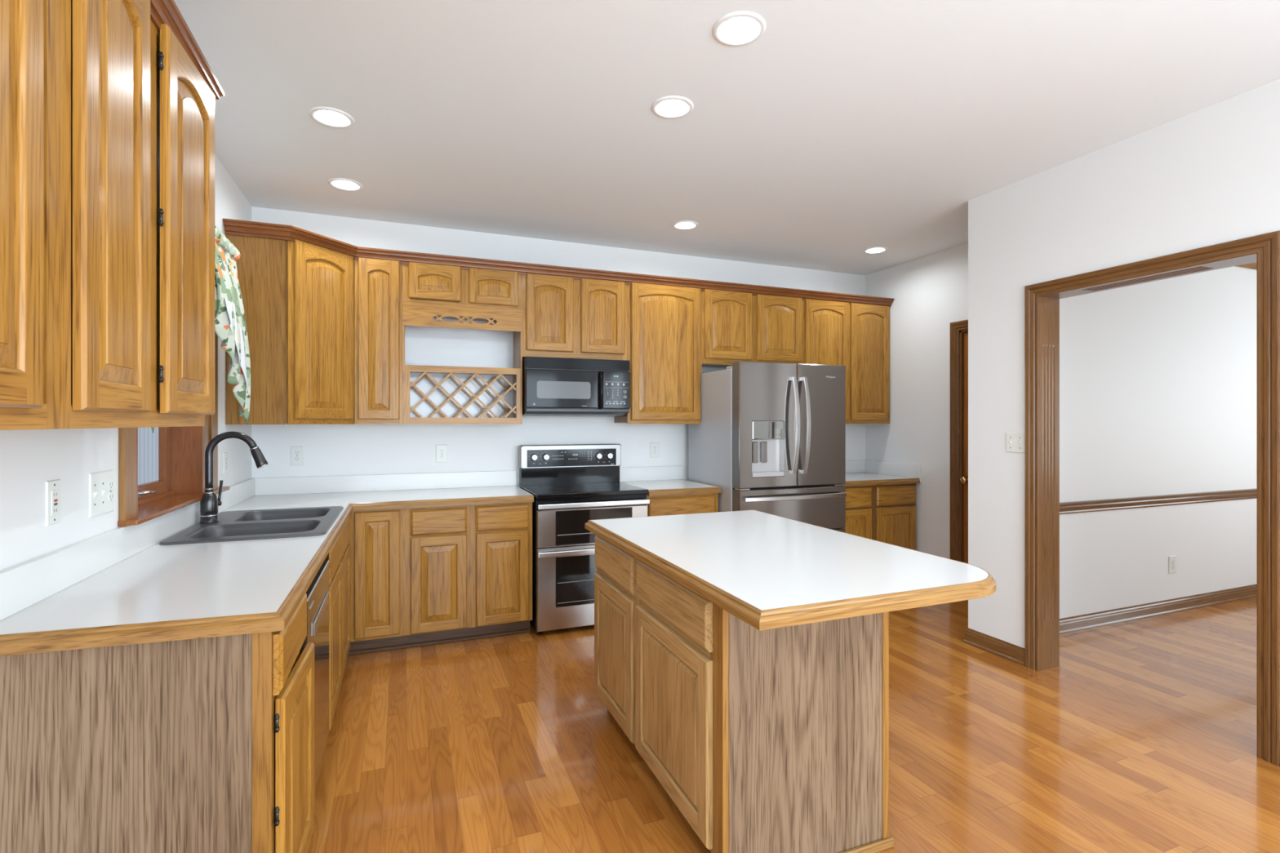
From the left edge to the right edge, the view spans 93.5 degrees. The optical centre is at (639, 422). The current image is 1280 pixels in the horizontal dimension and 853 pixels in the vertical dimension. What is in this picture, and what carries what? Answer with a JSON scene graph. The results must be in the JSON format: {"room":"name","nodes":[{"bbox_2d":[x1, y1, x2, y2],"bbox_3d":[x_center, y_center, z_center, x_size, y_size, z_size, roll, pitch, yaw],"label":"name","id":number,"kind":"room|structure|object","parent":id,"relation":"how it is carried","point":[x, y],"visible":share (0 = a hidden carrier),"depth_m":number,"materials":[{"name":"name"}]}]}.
{"room":"kitchen","nodes":[
{"label":"kitchen","id":0,"kind":"room"},
{"bbox_2d":[0,154,251,571],"bbox_3d":[-1.079,-0.002,0.082,0.150,2.743,8.000,0,0,-21],"label":"wall","id":1,"kind":"structure","parent":0,"point":[29,459],"depth_m":1.74,"materials":[{"name":"white paint"}]},
{"bbox_2d":[0,0,59,430],"bbox_3d":[-1.052,-0.519,0.664,0.325,1.063,0.862,0,0,-21],"label":"upper cabinet","id":2,"kind":"object","parent":1,"relation":"attached to","point":[29,29],"visible":1,"depth_m":0.99,"materials":[{"name":"brown wood"}]},
{"bbox_2d":[44,479,60,526],"bbox_3d":[-1.612,0.221,1.656,0.008,0.122,0.070,0,0,-21],"label":"wall outlet","id":3,"kind":"object","parent":1,"relation":"attached to","point":[52,488],"visible":1,"depth_m":1.64,"materials":[{"name":"white plastic"}]},
{"bbox_2d":[51,489,58,515],"bbox_3d":[-1.610,0.221,1.657,0.003,0.068,0.033,0,0,-21],"label":"receptacle","id":4,"kind":"object","parent":3,"relation":"attached to","point":[55,493],"depth_m":1.66,"materials":[{"name":"white plastic"}]},
{"bbox_2d":[88,469,114,518],"bbox_3d":[-1.715,0.226,1.924,0.012,0.137,0.162,0,0,-21],"label":"light switch","id":5,"kind":"object","parent":1,"relation":"attached to","point":[101,484],"visible":1,"depth_m":1.92,"materials":[{"name":"white plastic"}]},
{"bbox_2d":[108,480,113,489],"bbox_3d":[-1.735,0.206,1.974,0.002,0.033,0.033,0,0,-21],"label":"receptacle","id":6,"kind":"object","parent":5,"relation":"attached to","point":[110,482],"depth_m":1.97,"materials":[{"name":"white plastic"}]},
{"bbox_2d":[108,492,113,502],"bbox_3d":[-1.735,0.246,1.974,0.002,0.033,0.033,0,0,-21],"label":"receptacle","id":7,"kind":"object","parent":5,"relation":"attached to","point":[110,494],"depth_m":1.97,"materials":[{"name":"white plastic"}]},
{"bbox_2d":[59,0,214,429],"bbox_3d":[-1.361,-0.519,1.477,0.345,1.063,0.876,0,0,-21],"label":"upper cabinet","id":8,"kind":"object","parent":1,"relation":"attached to","point":[137,113],"visible":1,"depth_m":1.39,"materials":[{"name":"brown wood"}]},
{"bbox_2d":[150,0,224,100],"bbox_3d":[-1.210,-1.053,1.097,0.347,0.071,1.785,0,0,-21],"label":"crown molding","id":9,"kind":"structure","parent":8,"relation":"attached to","point":[162,11],"depth_m":1.65,"materials":[{"name":"brown wood"}]},
{"bbox_2d":[118,311,229,527],"bbox_3d":[-2.023,-0.250,2.561,0.204,1.220,1.175,0,0,-21],"label":"window","id":10,"kind":"structure","parent":1,"relation":"in","point":[162,472],"depth_m":2.67,"materials":[{"name":"brown wood"}]},
{"bbox_2d":[151,224,250,432],"bbox_3d":[-1.859,-0.435,2.505,0.169,0.940,1.372,0,0,-21],"label":"window valance","id":11,"kind":"object","parent":1,"relation":"attached to","point":[230,326],"visible":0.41,"depth_m":2.89,"materials":[{"name":"fabric"}]},
{"bbox_2d":[222,452,227,474],"bbox_3d":[-2.242,0.221,3.259,0.007,0.113,0.075,0,0,-21],"label":"wall outlet","id":12,"kind":"object","parent":1,"relation":"attached to","point":[224,455],"visible":1,"depth_m":3.24,"materials":[{"name":"white plastic"}]},
{"bbox_2d":[251,206,865,488],"bbox_3d":[-0.223,-0.002,4.796,5.190,2.743,0.150,0,0,-21],"label":"wall","id":13,"kind":"structure","parent":0,"point":[329,450],"depth_m":4.36,"materials":[{"name":"white paint"}]},
{"bbox_2d":[225,234,355,424],"bbox_3d":[-2.073,-0.519,3.659,0.612,1.063,0.612,0,0,-21],"label":"upper cabinet","id":14,"kind":"object","parent":13,"relation":"attached to","point":[298,296],"visible":0.97,"depth_m":3.40,"materials":[{"name":"brown wood"}]},
{"bbox_2d":[222,217,894,307],"bbox_3d":[-0.005,-1.053,4.279,4.917,0.071,0.361,0,0,-21],"label":"crown molding","id":15,"kind":"structure","parent":14,"relation":"attached to","point":[232,227],"depth_m":4.10,"materials":[{"name":"brown wood"}]},
{"bbox_2d":[290,446,303,465],"bbox_3d":[-2.235,0.220,3.921,0.072,0.124,0.007,0,0,-21],"label":"wall outlet","id":16,"kind":"object","parent":13,"relation":"attached to","point":[296,452],"visible":1,"depth_m":3.92,"materials":[{"name":"white plastic"}]},
{"bbox_2d":[293,450,299,455],"bbox_3d":[-2.234,0.200,3.919,0.033,0.033,0.002,0,0,-21],"label":"receptacle","id":17,"kind":"object","parent":16,"relation":"attached to","point":[295,452],"depth_m":3.92,"materials":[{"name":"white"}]},
{"bbox_2d":[293,456,299,461],"bbox_3d":[-2.234,0.240,3.919,0.033,0.033,0.002,0,0,-21],"label":"receptacle","id":18,"kind":"object","parent":16,"relation":"attached to","point":[295,458],"depth_m":3.92,"materials":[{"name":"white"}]},
{"bbox_2d":[355,257,402,424],"bbox_3d":[-1.710,-0.519,3.956,0.278,1.063,0.325,0,0,-21],"label":"upper cabinet","id":19,"kind":"object","parent":13,"relation":"attached to","point":[378,282],"visible":0.98,"depth_m":3.81,"materials":[{"name":"brown wood"}]},
{"bbox_2d":[435,444,447,462],"bbox_3d":[-1.399,0.222,4.250,0.078,0.124,0.007,0,0,-21],"label":"wall outlet","id":20,"kind":"object","parent":13,"relation":"attached to","point":[441,450],"visible":1,"depth_m":4.25,"materials":[{"name":"white plastic"}]},
{"bbox_2d":[402,262,522,424],"bbox_3d":[-1.222,-0.519,4.147,0.770,1.063,0.325,0,0,-21],"label":"wine rack cabinet","id":21,"kind":"object","parent":13,"relation":"attached to","point":[462,329],"visible":0.99,"depth_m":4.12,"materials":[{"name":"brown wood"}]},
{"bbox_2d":[522,272,627,360],"bbox_3d":[-0.504,-0.751,4.430,0.773,0.598,0.325,0,0,-21],"label":"upper cabinet","id":22,"kind":"object","parent":13,"relation":"attached to","point":[563,317],"visible":0.97,"depth_m":4.29,"materials":[{"name":"brown wood"}]},
{"bbox_2d":[522,356,630,416],"bbox_3d":[-0.486,-0.246,4.373,0.756,0.408,0.439,0,0,-21],"label":"microwave oven","id":23,"kind":"object","parent":22,"relation":"attached to","point":[552,386],"visible":1,"depth_m":4.20,"materials":[{"name":"black"}]},
{"bbox_2d":[619,465,683,481],"bbox_3d":[0.090,0.411,4.827,0.564,0.111,0.019,0,0,-21],"label":"backsplash","id":24,"kind":"structure","parent":13,"relation":"attached to","point":[652,473],"depth_m":4.82,"materials":[{"name":"white laminate"}]},
{"bbox_2d":[649,442,658,457],"bbox_3d":[0.118,0.225,4.845,0.078,0.125,0.007,0,0,-21],"label":"wall outlet","id":25,"kind":"object","parent":13,"relation":"attached to","point":[654,446],"visible":1,"depth_m":4.84,"materials":[{"name":"white plastic"}]},
{"bbox_2d":[613,282,702,423],"bbox_3d":[0.142,-0.519,4.683,0.612,1.063,0.325,0,0,-21],"label":"upper cabinet","id":26,"kind":"object","parent":13,"relation":"attached to","point":[664,322],"visible":0.96,"depth_m":4.53,"materials":[{"name":"brown wood"}]},
{"bbox_2d":[702,288,802,367],"bbox_3d":[0.864,-0.752,4.967,0.937,0.597,0.325,0,0,-21],"label":"upper cabinet","id":27,"kind":"object","parent":13,"relation":"attached to","point":[744,326],"visible":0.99,"depth_m":4.80,"materials":[{"name":"brown wood"}]},
{"bbox_2d":[802,298,889,423],"bbox_3d":[1.733,-0.519,5.308,0.929,1.063,0.325,0,0,-21],"label":"upper cabinet","id":28,"kind":"object","parent":13,"relation":"attached to","point":[855,336],"visible":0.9,"depth_m":5.19,"materials":[{"name":"brown wood"}]},
{"bbox_2d":[173,0,1279,275],"bbox_3d":[3.016,-1.379,1.690,8.950,0.012,8.300,0,0,-21],"label":"ceiling","id":29,"kind":"structure","parent":0,"point":[846,128],"depth_m":2.62,"materials":[{"name":"white paint"}]},
{"bbox_2d":[308,106,355,128],"bbox_3d":[-1.387,-1.398,2.712,0.186,0.061,0.186,0,0,-21],"label":"recessed light","id":30,"kind":"object","parent":29,"relation":"in","point":[327,116],"visible":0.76,"depth_m":2.73,"materials":[{"name":"white plastic"}]},
{"bbox_2d":[327,177,363,191],"bbox_3d":[-1.699,-1.398,3.475,0.186,0.061,0.186,0,0,-21],"label":"recessed light","id":31,"kind":"object","parent":29,"relation":"in","point":[343,184],"visible":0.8,"depth_m":3.50,"materials":[{"name":"white plastic"}]},
{"bbox_2d":[651,95,693,118],"bbox_3d":[0.141,-1.398,2.624,0.186,0.061,0.186,0,0,-21],"label":"recessed light","id":32,"kind":"object","parent":29,"relation":"in","point":[671,106],"visible":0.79,"depth_m":2.65,"materials":[{"name":"white plastic"}]},
{"bbox_2d":[671,220,698,229],"bbox_3d":[0.315,-1.398,4.191,0.186,0.061,0.186,0,0,-21],"label":"recessed light","id":33,"kind":"object","parent":29,"relation":"in","point":[683,224],"visible":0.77,"depth_m":4.23,"materials":[{"name":"white plastic"}]},
{"bbox_2d":[711,10,766,45],"bbox_3d":[0.346,-1.398,2.103,0.186,0.061,0.186,0,0,-21],"label":"recessed light","id":34,"kind":"object","parent":29,"relation":"in","point":[741,28],"visible":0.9,"depth_m":2.12,"materials":[{"name":"white plastic"}]},
{"bbox_2d":[862,246,888,253],"bbox_3d":[1.876,-1.398,4.799,0.186,0.061,0.186,0,0,-21],"label":"recessed light","id":35,"kind":"object","parent":29,"relation":"in","point":[874,250],"visible":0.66,"depth_m":4.84,"materials":[{"name":"white plastic"}]},
{"bbox_2d":[306,597,1279,852],"bbox_3d":[3.016,1.400,1.690,8.950,0.060,8.300,0,0,-21],"label":"floor","id":36,"kind":"structure","parent":0,"point":[1142,738],"depth_m":2.48,"materials":[{"name":"brown wood"}]},
{"bbox_2d":[0,593,314,852],"bbox_3d":[-1.240,0.939,1.573,0.639,0.862,0.436,0,0,-21],"label":"base cabinet","id":37,"kind":"object","parent":36,"relation":"on","point":[206,744],"visible":0.9,"depth_m":1.42,"materials":[{"name":"brown wood"}]},
{"bbox_2d":[0,470,533,656],"bbox_3d":[-1.184,0.432,2.839,1.672,0.152,2.789,0,0,-21],"label":"countertop","id":38,"kind":"structure","parent":37,"relation":"on","point":[119,586],"depth_m":1.80,"materials":[{"name":"white laminate"}]},
{"bbox_2d":[200,431,268,524],"bbox_3d":[-1.877,0.249,2.796,0.270,0.414,0.105,0,0,-21],"label":"kitchen faucet","id":39,"kind":"object","parent":38,"relation":"on","point":[210,503],"visible":1,"depth_m":2.74,"materials":[{"name":"brown metal"}]},
{"bbox_2d":[200,493,218,524],"bbox_3d":[-1.963,0.391,2.743,0.070,0.132,0.070,0,0,-21],"label":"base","id":40,"kind":"object","parent":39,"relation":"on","point":[209,504],"depth_m":2.72,"materials":[{"name":"brown metal"}]},
{"bbox_2d":[159,506,343,545],"bbox_3d":[-1.723,0.557,2.783,0.570,0.200,0.878,0,0,-21],"label":"sink","id":41,"kind":"object","parent":38,"relation":"in","point":[277,523],"visible":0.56,"depth_m":2.74,"materials":[{"name":"metal"}]},
{"bbox_2d":[300,553,328,792],"bbox_3d":[-1.427,0.942,2.067,0.594,0.856,0.606,0,0,-21],"label":"dishwasher","id":42,"kind":"object","parent":36,"relation":"on","point":[317,593],"visible":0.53,"depth_m":2.19,"materials":[{"name":"black"}]},
{"bbox_2d":[328,516,350,730],"bbox_3d":[-1.767,0.939,2.887,0.619,0.862,1.155,0,0,-21],"label":"base cabinet","id":43,"kind":"object","parent":36,"relation":"on","point":[339,560],"visible":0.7,"depth_m":2.84,"materials":[{"name":"brown wood"}]},
{"bbox_2d":[348,502,532,655],"bbox_3d":[-1.322,0.939,3.944,1.121,0.862,0.630,0,0,-21],"label":"base cabinet","id":44,"kind":"object","parent":36,"relation":"on","point":[424,575],"visible":0.88,"depth_m":3.66,"materials":[{"name":"brown wood"}]},
{"bbox_2d":[518,444,649,634],"bbox_3d":[-0.409,0.769,4.250,0.772,1.202,0.681,0,0,-21],"label":"oven range","id":45,"kind":"object","parent":36,"relation":"on","point":[571,486],"visible":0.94,"depth_m":3.94,"materials":[{"name":"silver metal"}]},
{"bbox_2d":[529,497,541,634],"bbox_3d":[-0.422,0.936,4.280,0.762,0.868,0.605,0,0,-21],"label":"panel","id":46,"kind":"object","parent":45,"relation":"in","point":[536,501],"depth_m":3.89,"materials":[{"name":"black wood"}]},
{"bbox_2d":[520,481,648,498],"bbox_3d":[-0.403,0.474,4.230,0.770,0.031,0.572,0,0,-21],"label":"cooktop","id":47,"kind":"object","parent":45,"relation":"in","point":[540,490],"depth_m":4.10,"materials":[{"name":"black glass"}]},
{"bbox_2d":[646,493,718,516],"bbox_3d":[0.200,0.939,4.542,0.559,0.862,0.630,0,0,-21],"label":"base cabinet","id":48,"kind":"object","parent":36,"relation":"on","point":[660,505],"visible":0.11,"depth_m":4.25,"materials":[{"name":"brown wood"}]},
{"bbox_2d":[619,465,721,496],"bbox_3d":[0.207,0.432,4.532,0.566,0.152,0.654,0,0,-21],"label":"countertop","id":49,"kind":"structure","parent":48,"relation":"on","point":[658,480],"depth_m":4.70,"materials":[{"name":"white laminate"}]},
{"bbox_2d":[688,360,846,533],"bbox_3d":[0.973,0.475,4.626,0.916,1.790,0.861,0,0,-21],"label":"refrigerator","id":50,"kind":"object","parent":36,"relation":"on","point":[771,436],"visible":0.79,"depth_m":4.30,"materials":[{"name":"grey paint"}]},
{"bbox_2d":[584,510,995,852],"bbox_3d":[0.453,0.918,2.344,0.944,0.903,1.518,0,0,-21],"label":"kitchen island","id":51,"kind":"object","parent":36,"relation":"on","point":[743,655],"visible":1,"depth_m":1.88,"materials":[{"name":"brown wood"}]},
{"bbox_2d":[844,483,915,550],"bbox_3d":[1.781,0.939,5.163,0.920,0.862,0.630,0,0,-21],"label":"base cabinet","id":52,"kind":"object","parent":36,"relation":"on","point":[886,513],"visible":0.41,"depth_m":4.91,"materials":[{"name":"brown wood"}]},
{"bbox_2d":[843,460,920,486],"bbox_3d":[1.787,0.432,5.152,0.943,0.152,0.654,0,0,-21],"label":"countertop","id":53,"kind":"structure","parent":52,"relation":"on","point":[858,473],"depth_m":5.19,"materials":[{"name":"white laminate"}]},
{"bbox_2d":[865,243,968,561],"bbox_3d":[2.484,-0.002,4.838,0.120,2.743,1.750,0,0,-21],"label":"wall","id":54,"kind":"structure","parent":0,"point":[930,292],"depth_m":4.99,"materials":[{"name":"white paint"}]},
{"bbox_2d":[950,319,968,562],"bbox_3d":[2.652,0.293,4.381,0.141,2.154,0.823,0,0,-21],"label":"trim","id":55,"kind":"structure","parent":54,"relation":"attached to","point":[960,326],"depth_m":4.68,"materials":[{"name":"brown wood"}]},
{"bbox_2d":[959,332,968,563],"bbox_3d":[2.612,0.335,4.365,0.104,2.054,0.639,0,0,-21],"label":"door","id":56,"kind":"structure","parent":54,"relation":"in","point":[964,480],"depth_m":4.64,"materials":[{"name":"brown wood"}]},
{"bbox_2d":[968,79,1279,648],"bbox_3d":[3.250,-0.002,0.848,0.150,2.743,6.262,0,0,-21],"label":"wall","id":57,"kind":"structure","parent":0,"point":[1210,175],"depth_m":3.20,"materials":[{"name":"white paint"}]},
{"bbox_2d":[963,627,1024,666],"bbox_3d":[2.162,1.323,3.592,0.170,0.094,0.398,0,0,-21],"label":"baseboard","id":58,"kind":"structure","parent":57,"relation":"attached to","point":[1011,652],"depth_m":3.55,"materials":[{"name":"brown wood"}]},
{"bbox_2d":[1006,432,1024,453],"bbox_3d":[2.144,0.117,3.442,0.012,0.113,0.114,0,0,-21],"label":"light switch","id":59,"kind":"object","parent":57,"relation":"attached to","point":[1015,441],"visible":1,"depth_m":3.44,"materials":[{"name":"white plastic"}]},
{"bbox_2d":[1040,297,1057,671],"bbox_3d":[2.268,0.340,3.349,0.150,2.060,0.014,0,0,-21],"label":"trim","id":60,"kind":"structure","parent":57,"relation":"attached to","point":[1048,306],"depth_m":3.34,"materials":[{"name":"brown wood"}]},
{"bbox_2d":[1040,253,1257,298],"bbox_3d":[2.437,-0.697,2.918,0.150,0.014,0.910,0,0,-21],"label":"trim","id":61,"kind":"structure","parent":57,"relation":"attached to","point":[1253,258],"depth_m":2.85,"materials":[{"name":"brown wood"}]},
{"bbox_2d":[1024,230,1279,766],"bbox_3d":[2.437,0.303,2.918,0.192,2.134,1.058,0,0,-21],"label":"trim","id":62,"kind":"structure","parent":57,"relation":"attached to","point":[1266,246],"depth_m":2.46,"materials":[{"name":"brown wood"}]},
{"bbox_2d":[1059,266,1257,618],"bbox_3d":[4.282,-0.002,4.568,4.490,2.743,0.092,0,0,-21],"label":"wall","id":63,"kind":"structure","parent":0,"point":[1158,379],"depth_m":4.29,"materials":[{"name":"white paint"}]},
{"bbox_2d":[1059,583,1257,635],"bbox_3d":[4.168,1.323,4.463,4.180,0.094,0.020,0,0,-21],"label":"baseboard","id":64,"kind":"structure","parent":63,"relation":"attached to","point":[1105,618],"depth_m":4.24,"materials":[{"name":"brown wood"}]},
{"bbox_2d":[1059,488,1257,514],"bbox_3d":[4.169,0.560,4.460,4.180,0.076,0.026,0,0,-21],"label":"trim","id":65,"kind":"structure","parent":63,"relation":"attached to","point":[1075,507],"depth_m":4.24,"materials":[{"name":"brown wood"}]},
{"bbox_2d":[1168,555,1176,573],"bbox_3d":[3.842,1.027,4.341,0.085,0.125,0.007,0,0,-21],"label":"wall outlet","id":66,"kind":"object","parent":63,"relation":"attached to","point":[1171,559],"visible":1,"depth_m":4.33,"materials":[{"name":"white plastic"}]},
{"bbox_2d":[1235,262,1257,270],"bbox_3d":[4.853,-1.286,2.718,4.180,0.172,3.770,0,0,-21],"label":"trim","id":67,"kind":"structure","parent":63,"relation":"attached to","point":[1251,265],"depth_m":4.69,"materials":[{"name":"brown wood"}]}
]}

